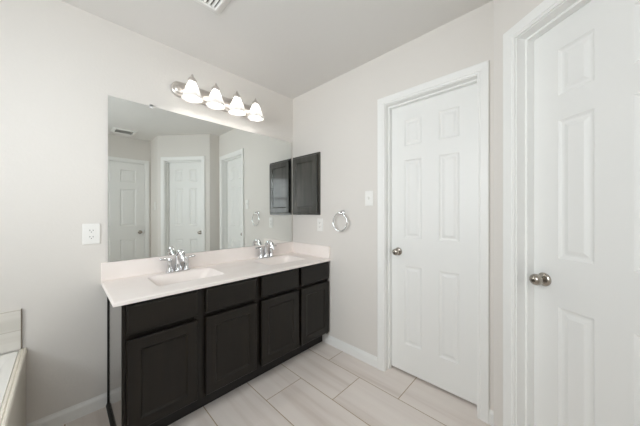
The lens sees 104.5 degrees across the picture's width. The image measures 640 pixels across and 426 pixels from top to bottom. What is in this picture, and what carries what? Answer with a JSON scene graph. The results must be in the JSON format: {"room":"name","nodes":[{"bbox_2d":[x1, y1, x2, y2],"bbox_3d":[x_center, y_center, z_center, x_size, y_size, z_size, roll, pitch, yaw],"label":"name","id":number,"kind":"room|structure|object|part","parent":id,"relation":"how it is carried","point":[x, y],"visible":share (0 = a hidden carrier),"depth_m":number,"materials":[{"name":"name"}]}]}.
{"room":"bathroom","nodes":[
{"label":"bathroom","id":0,"kind":"room"},
{"bbox_2d":[0,0,292,425],"bbox_3d":[-1.273,0.003,1.736,0.115,2.440,2.930,0,0,44],"label":"wall","id":1,"kind":"structure","parent":0,"point":[61,62],"depth_m":1.44,"materials":[{"name":"white paint"}]},
{"bbox_2d":[0,309,20,353],"bbox_3d":[-1.876,0.620,1.018,0.010,0.207,0.828,0,0,44],"label":"tile backsplash","id":2,"kind":"structure","parent":1,"relation":"attached to","point":[10,321],"depth_m":1.29,"materials":[{"name":"beige tile"}]},
{"bbox_2d":[21,309,21,348],"bbox_3d":[-1.587,0.619,1.317,0.012,0.209,0.004,0,0,44],"label":"trim","id":3,"kind":"structure","parent":1,"relation":"attached to","point":[21,309],"depth_m":1.31,"materials":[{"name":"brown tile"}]},
{"bbox_2d":[27,392,106,425],"bbox_3d":[-1.460,1.183,1.448,0.014,0.080,0.326,0,0,44],"label":"baseboard","id":4,"kind":"structure","parent":1,"relation":"attached to","point":[74,412],"depth_m":1.45,"materials":[{"name":"white paint"}]},
{"bbox_2d":[82,223,99,244],"bbox_3d":[-1.398,0.134,1.515,0.009,0.126,0.080,0,0,44],"label":"wall outlet","id":5,"kind":"object","parent":1,"relation":"attached to","point":[90,233],"visible":1,"depth_m":1.51,"materials":[{"name":"white plastic"}]},
{"bbox_2d":[88,228,94,232],"bbox_3d":[-1.396,0.114,1.513,0.002,0.029,0.033,0,0,44],"label":"receptacle","id":6,"kind":"object","parent":5,"relation":"attached to","point":[90,230],"depth_m":1.51,"materials":[{"name":"white plastic"}]},
{"bbox_2d":[88,235,94,239],"bbox_3d":[-1.396,0.153,1.513,0.002,0.029,0.033,0,0,44],"label":"receptacle","id":7,"kind":"object","parent":5,"relation":"attached to","point":[90,237],"depth_m":1.51,"materials":[{"name":"white plastic"}]},
{"bbox_2d":[101,242,292,280],"bbox_3d":[-0.826,0.374,2.101,0.020,0.113,1.552,0,0,44],"label":"backsplash","id":8,"kind":"structure","parent":1,"relation":"attached to","point":[113,270],"depth_m":1.87,"materials":[{"name":"stone"}]},
{"bbox_2d":[108,95,291,261],"bbox_3d":[-0.825,-0.217,2.109,0.010,1.068,1.496,0,0,44],"label":"wall mirror","id":9,"kind":"object","parent":1,"relation":"attached to","point":[176,181],"visible":1,"depth_m":1.90,"materials":[{"name":"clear mirror"}]},
{"bbox_2d":[171,74,263,121],"bbox_3d":[-0.775,-0.922,2.027,0.194,0.186,0.738,0,0,44],"label":"vanity light","id":10,"kind":"object","parent":1,"relation":"attached to","point":[190,92],"visible":1,"depth_m":1.97,"materials":[{"name":"white glass"}]},
{"bbox_3d":[-0.939,-0.893,1.819,0.141,0.127,0.143,0,0,44],"label":"lamp shade","id":11,"kind":"part","parent":10,"relation":"part of","materials":[{"name":"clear glass"}]},
{"bbox_3d":[-0.834,-0.922,2.083,0.033,0.116,0.738,0,0,44],"label":"plate","id":12,"kind":"part","parent":10,"relation":"part of","materials":[{"name":"silver metal"}]},
{"bbox_3d":[-0.818,-0.893,1.945,0.141,0.127,0.143,0,0,44],"label":"lamp shade","id":13,"kind":"part","parent":10,"relation":"part of","materials":[{"name":"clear glass"}]},
{"bbox_3d":[-0.694,-0.893,2.074,0.141,0.127,0.143,0,0,44],"label":"lamp shade","id":14,"kind":"part","parent":10,"relation":"part of","materials":[{"name":"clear glass"}]},
{"bbox_3d":[-0.572,-0.893,2.200,0.141,0.127,0.143,0,0,44],"label":"lamp shade","id":15,"kind":"part","parent":10,"relation":"part of","materials":[{"name":"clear glass"}]},
{"bbox_2d":[61,0,492,98],"bbox_3d":[0.113,-1.267,0.995,3.140,0.100,3.785,0,0,44],"label":"ceiling","id":16,"kind":"structure","parent":0,"point":[289,48],"depth_m":1.63,"materials":[{"name":"white paint"}]},
{"bbox_2d":[194,0,230,14],"bbox_3d":[-0.619,-1.208,1.314,0.300,0.017,0.300,0,0,44],"label":"ceiling vent","id":17,"kind":"object","parent":16,"relation":"in","point":[217,6],"visible":1,"depth_m":1.44,"materials":[{"name":"white"}]},
{"bbox_2d":[62,341,491,425],"bbox_3d":[0.113,1.283,0.995,3.140,0.120,3.785,0,0,44],"label":"floor","id":18,"kind":"structure","parent":0,"point":[323,384],"depth_m":1.60,"materials":[{"name":"tile"}]},
{"bbox_2d":[0,347,26,425],"bbox_3d":[-1.321,0.974,0.506,1.518,0.497,0.837,0,0,44],"label":"bathtub","id":19,"kind":"object","parent":18,"relation":"on","point":[12,365],"visible":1,"depth_m":1.11,"materials":[{"name":"white ceramic"}]},
{"bbox_2d":[106,262,328,425],"bbox_3d":[-0.630,0.838,1.927,0.542,0.770,1.526,0,0,44],"label":"vanity cabinet","id":20,"kind":"object","parent":18,"relation":"on","point":[169,357],"visible":0.85,"depth_m":1.50,"materials":[{"name":"brown wood"}]},
{"bbox_3d":[-1.341,0.830,1.565,0.020,0.750,0.006,0,0,44],"label":"scribe molding","id":21,"kind":"part","parent":20,"relation":"part of","materials":[{"name":"black wood"}]},
{"bbox_3d":[-1.188,1.214,1.413,0.451,0.018,0.013,0,0,44],"label":"shoe molding","id":22,"kind":"part","parent":20,"relation":"part of","materials":[{"name":"black wood"}]},
{"bbox_3d":[-1.160,0.838,1.406,0.500,0.770,0.016,0,0,44],"label":"panel","id":23,"kind":"part","parent":20,"relation":"part of","materials":[{"name":"black wood"}]},
{"bbox_3d":[-0.836,0.537,1.338,0.022,0.147,0.335,0,0,44],"label":"drawer","id":24,"kind":"part","parent":20,"relation":"part of","materials":[{"name":"brown wood"}]},
{"bbox_3d":[-0.836,0.869,1.338,0.022,0.467,0.335,0,0,44],"label":"cabinet door","id":25,"kind":"part","parent":20,"relation":"part of","materials":[{"name":"brown wood"}]},
{"bbox_2d":[101,252,330,306],"bbox_3d":[-0.636,0.491,1.919,0.546,0.120,1.552,0,0,44],"label":"countertop","id":26,"kind":"structure","parent":20,"relation":"on","point":[129,290],"depth_m":1.69,"materials":[{"name":"stone"}]},
{"bbox_2d":[160,249,195,272],"bbox_3d":[-1.031,0.348,1.800,0.176,0.166,0.176,0,0,-3],"label":"faucet","id":27,"kind":"object","parent":26,"relation":"on","point":[180,256],"visible":1,"depth_m":1.78,"materials":[{"name":"silver metal"}]},
{"bbox_3d":[-1.075,0.378,1.769,0.042,0.091,0.042,0,0,44],"label":"handle post","id":28,"kind":"part","parent":27,"relation":"part of","materials":[{"name":"silver metal"}]},
{"bbox_3d":[-1.036,0.426,1.809,0.052,0.010,0.160,0,0,44],"label":"plate","id":29,"kind":"part","parent":27,"relation":"part of","materials":[{"name":"silver metal"}]},
{"bbox_3d":[-1.001,0.344,1.775,0.158,0.158,0.052,0,0,44],"label":"spout","id":30,"kind":"part","parent":27,"relation":"part of","materials":[{"name":"silver metal"}]},
{"bbox_3d":[-0.997,0.378,1.849,0.042,0.091,0.042,0,0,44],"label":"handle post","id":31,"kind":"part","parent":27,"relation":"part of","materials":[{"name":"silver metal"}]},
{"bbox_2d":[148,268,223,285],"bbox_3d":[-0.901,0.491,1.680,0.287,0.120,0.405,0,0,44],"label":"sink basin","id":32,"kind":"object","parent":26,"relation":"in","point":[167,279],"depth_m":1.77,"materials":[{"name":"white ceramic"}]},
{"bbox_2d":[255,240,276,258],"bbox_3d":[-0.508,0.348,2.344,0.176,0.166,0.176,0,0,-3],"label":"faucet","id":33,"kind":"object","parent":26,"relation":"on","point":[272,247],"visible":1,"depth_m":2.32,"materials":[{"name":"silver metal"}]},
{"bbox_3d":[-0.551,0.378,2.313,0.042,0.091,0.042,0,0,44],"label":"handle post","id":34,"kind":"part","parent":33,"relation":"part of","materials":[{"name":"silver metal"}]},
{"bbox_3d":[-0.477,0.344,2.319,0.158,0.158,0.052,0,0,44],"label":"spout","id":35,"kind":"part","parent":33,"relation":"part of","materials":[{"name":"silver metal"}]},
{"bbox_3d":[-0.474,0.378,2.393,0.042,0.091,0.042,0,0,44],"label":"handle post","id":36,"kind":"part","parent":33,"relation":"part of","materials":[{"name":"silver metal"}]},
{"bbox_2d":[253,255,304,264],"bbox_3d":[-0.366,0.491,2.236,0.287,0.120,0.405,0,0,44],"label":"sink basin","id":37,"kind":"object","parent":26,"relation":"in","point":[276,260],"depth_m":2.36,"materials":[{"name":"white ceramic"}]},
{"bbox_2d":[293,242,329,258],"bbox_3d":[-0.098,0.374,2.464,0.524,0.113,0.020,0,0,44],"label":"side splash","id":38,"kind":"object","parent":26,"relation":"on","point":[322,251],"visible":1,"depth_m":2.43,"materials":[{"name":"stone"}]},
{"bbox_3d":[-0.568,0.537,1.617,0.022,0.147,0.348,0,0,44],"label":"drawer","id":39,"kind":"part","parent":20,"relation":"part of","materials":[{"name":"brown wood"}]},
{"bbox_3d":[-0.568,0.869,1.617,0.022,0.467,0.348,0,0,44],"label":"cabinet door","id":40,"kind":"part","parent":20,"relation":"part of","materials":[{"name":"brown wood"}]},
{"bbox_3d":[-0.298,0.537,1.897,0.022,0.147,0.354,0,0,44],"label":"drawer","id":41,"kind":"part","parent":20,"relation":"part of","materials":[{"name":"brown wood"}]},
{"bbox_3d":[-0.298,0.869,1.897,0.022,0.467,0.354,0,0,44],"label":"cabinet door","id":42,"kind":"part","parent":20,"relation":"part of","materials":[{"name":"brown wood"}]},
{"bbox_3d":[-0.040,0.537,2.166,0.022,0.147,0.342,0,0,44],"label":"drawer","id":43,"kind":"part","parent":20,"relation":"part of","materials":[{"name":"brown wood"}]},
{"bbox_3d":[-0.040,0.869,2.166,0.022,0.467,0.342,0,0,44],"label":"cabinet door","id":44,"kind":"part","parent":20,"relation":"part of","materials":[{"name":"brown wood"}]},
{"bbox_2d":[293,0,493,410],"bbox_3d":[0.400,0.003,2.079,1.818,2.440,0.115,0,0,44],"label":"wall","id":45,"kind":"structure","parent":0,"point":[337,118],"depth_m":2.07,"materials":[{"name":"white paint"}]},
{"bbox_2d":[293,152,320,214],"bbox_3d":[-0.149,-0.274,2.502,0.394,0.604,0.036,0,0,44],"label":"medicine cabinet","id":46,"kind":"object","parent":45,"relation":"attached to","point":[306,168],"visible":1,"depth_m":2.46,"materials":[{"name":"brown wood"}]},
{"bbox_2d":[317,218,322,230],"bbox_3d":[-0.001,0.122,2.377,0.072,0.122,0.009,0,0,44],"label":"wall outlet","id":47,"kind":"object","parent":45,"relation":"attached to","point":[319,220],"visible":1,"depth_m":2.37,"materials":[{"name":"white plastic"}]},
{"bbox_2d":[332,210,347,231],"bbox_3d":[0.183,0.077,2.170,0.167,0.189,0.053,0,0,44],"label":"towel ring","id":48,"kind":"object","parent":45,"relation":"attached to","point":[342,212],"visible":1,"depth_m":2.16,"materials":[{"name":"silver metal"}]},
{"bbox_2d":[365,191,372,205],"bbox_3d":[0.392,-0.110,1.994,0.076,0.122,0.017,0,0,44],"label":"light switch","id":49,"kind":"object","parent":45,"relation":"attached to","point":[368,194],"visible":1,"depth_m":1.99,"materials":[{"name":"white plastic"}]},
{"bbox_2d":[322,333,493,425],"bbox_3d":[0.519,1.183,1.875,1.364,0.080,0.014,0,0,44],"label":"baseboard","id":50,"kind":"structure","parent":45,"relation":"attached to","point":[370,359],"depth_m":2.08,"materials":[{"name":"white paint"}]},
{"bbox_2d":[377,60,489,423],"bbox_3d":[0.754,0.173,1.726,0.731,2.100,0.132,0,0,44],"label":"door","id":51,"kind":"structure","parent":45,"relation":"in","point":[433,136],"depth_m":1.71,"materials":[{"name":"white paint"}]},
{"bbox_3d":[0.584,0.304,1.890,0.060,0.060,0.062,0,0,44],"label":"knob","id":52,"kind":"part","parent":51,"relation":"part of","materials":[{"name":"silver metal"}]},
{"bbox_2d":[494,0,543,425],"bbox_3d":[1.120,0.003,0.805,0.344,2.440,1.355,0,0,-11],"label":"wall","id":53,"kind":"structure","parent":0,"point":[507,13],"depth_m":1.27,"materials":[{"name":"white paint"}]},
{"bbox_2d":[503,0,639,425],"bbox_3d":[1.011,0.173,0.877,0.132,2.100,0.717,0,0,-7],"label":"door","id":54,"kind":"structure","parent":53,"relation":"in","point":[571,68],"depth_m":1.01,"materials":[{"name":"white paint"}]},
{"bbox_3d":[0.954,0.173,0.870,0.018,2.100,0.717,0,0,-7],"label":"casing","id":55,"kind":"part","parent":54,"relation":"part of","materials":[{"name":"white paint"}]},
{"bbox_3d":[0.983,0.304,1.114,0.062,0.060,0.060,0,0,-7],"label":"knob","id":56,"kind":"part","parent":54,"relation":"part of","materials":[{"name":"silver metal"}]}
]}

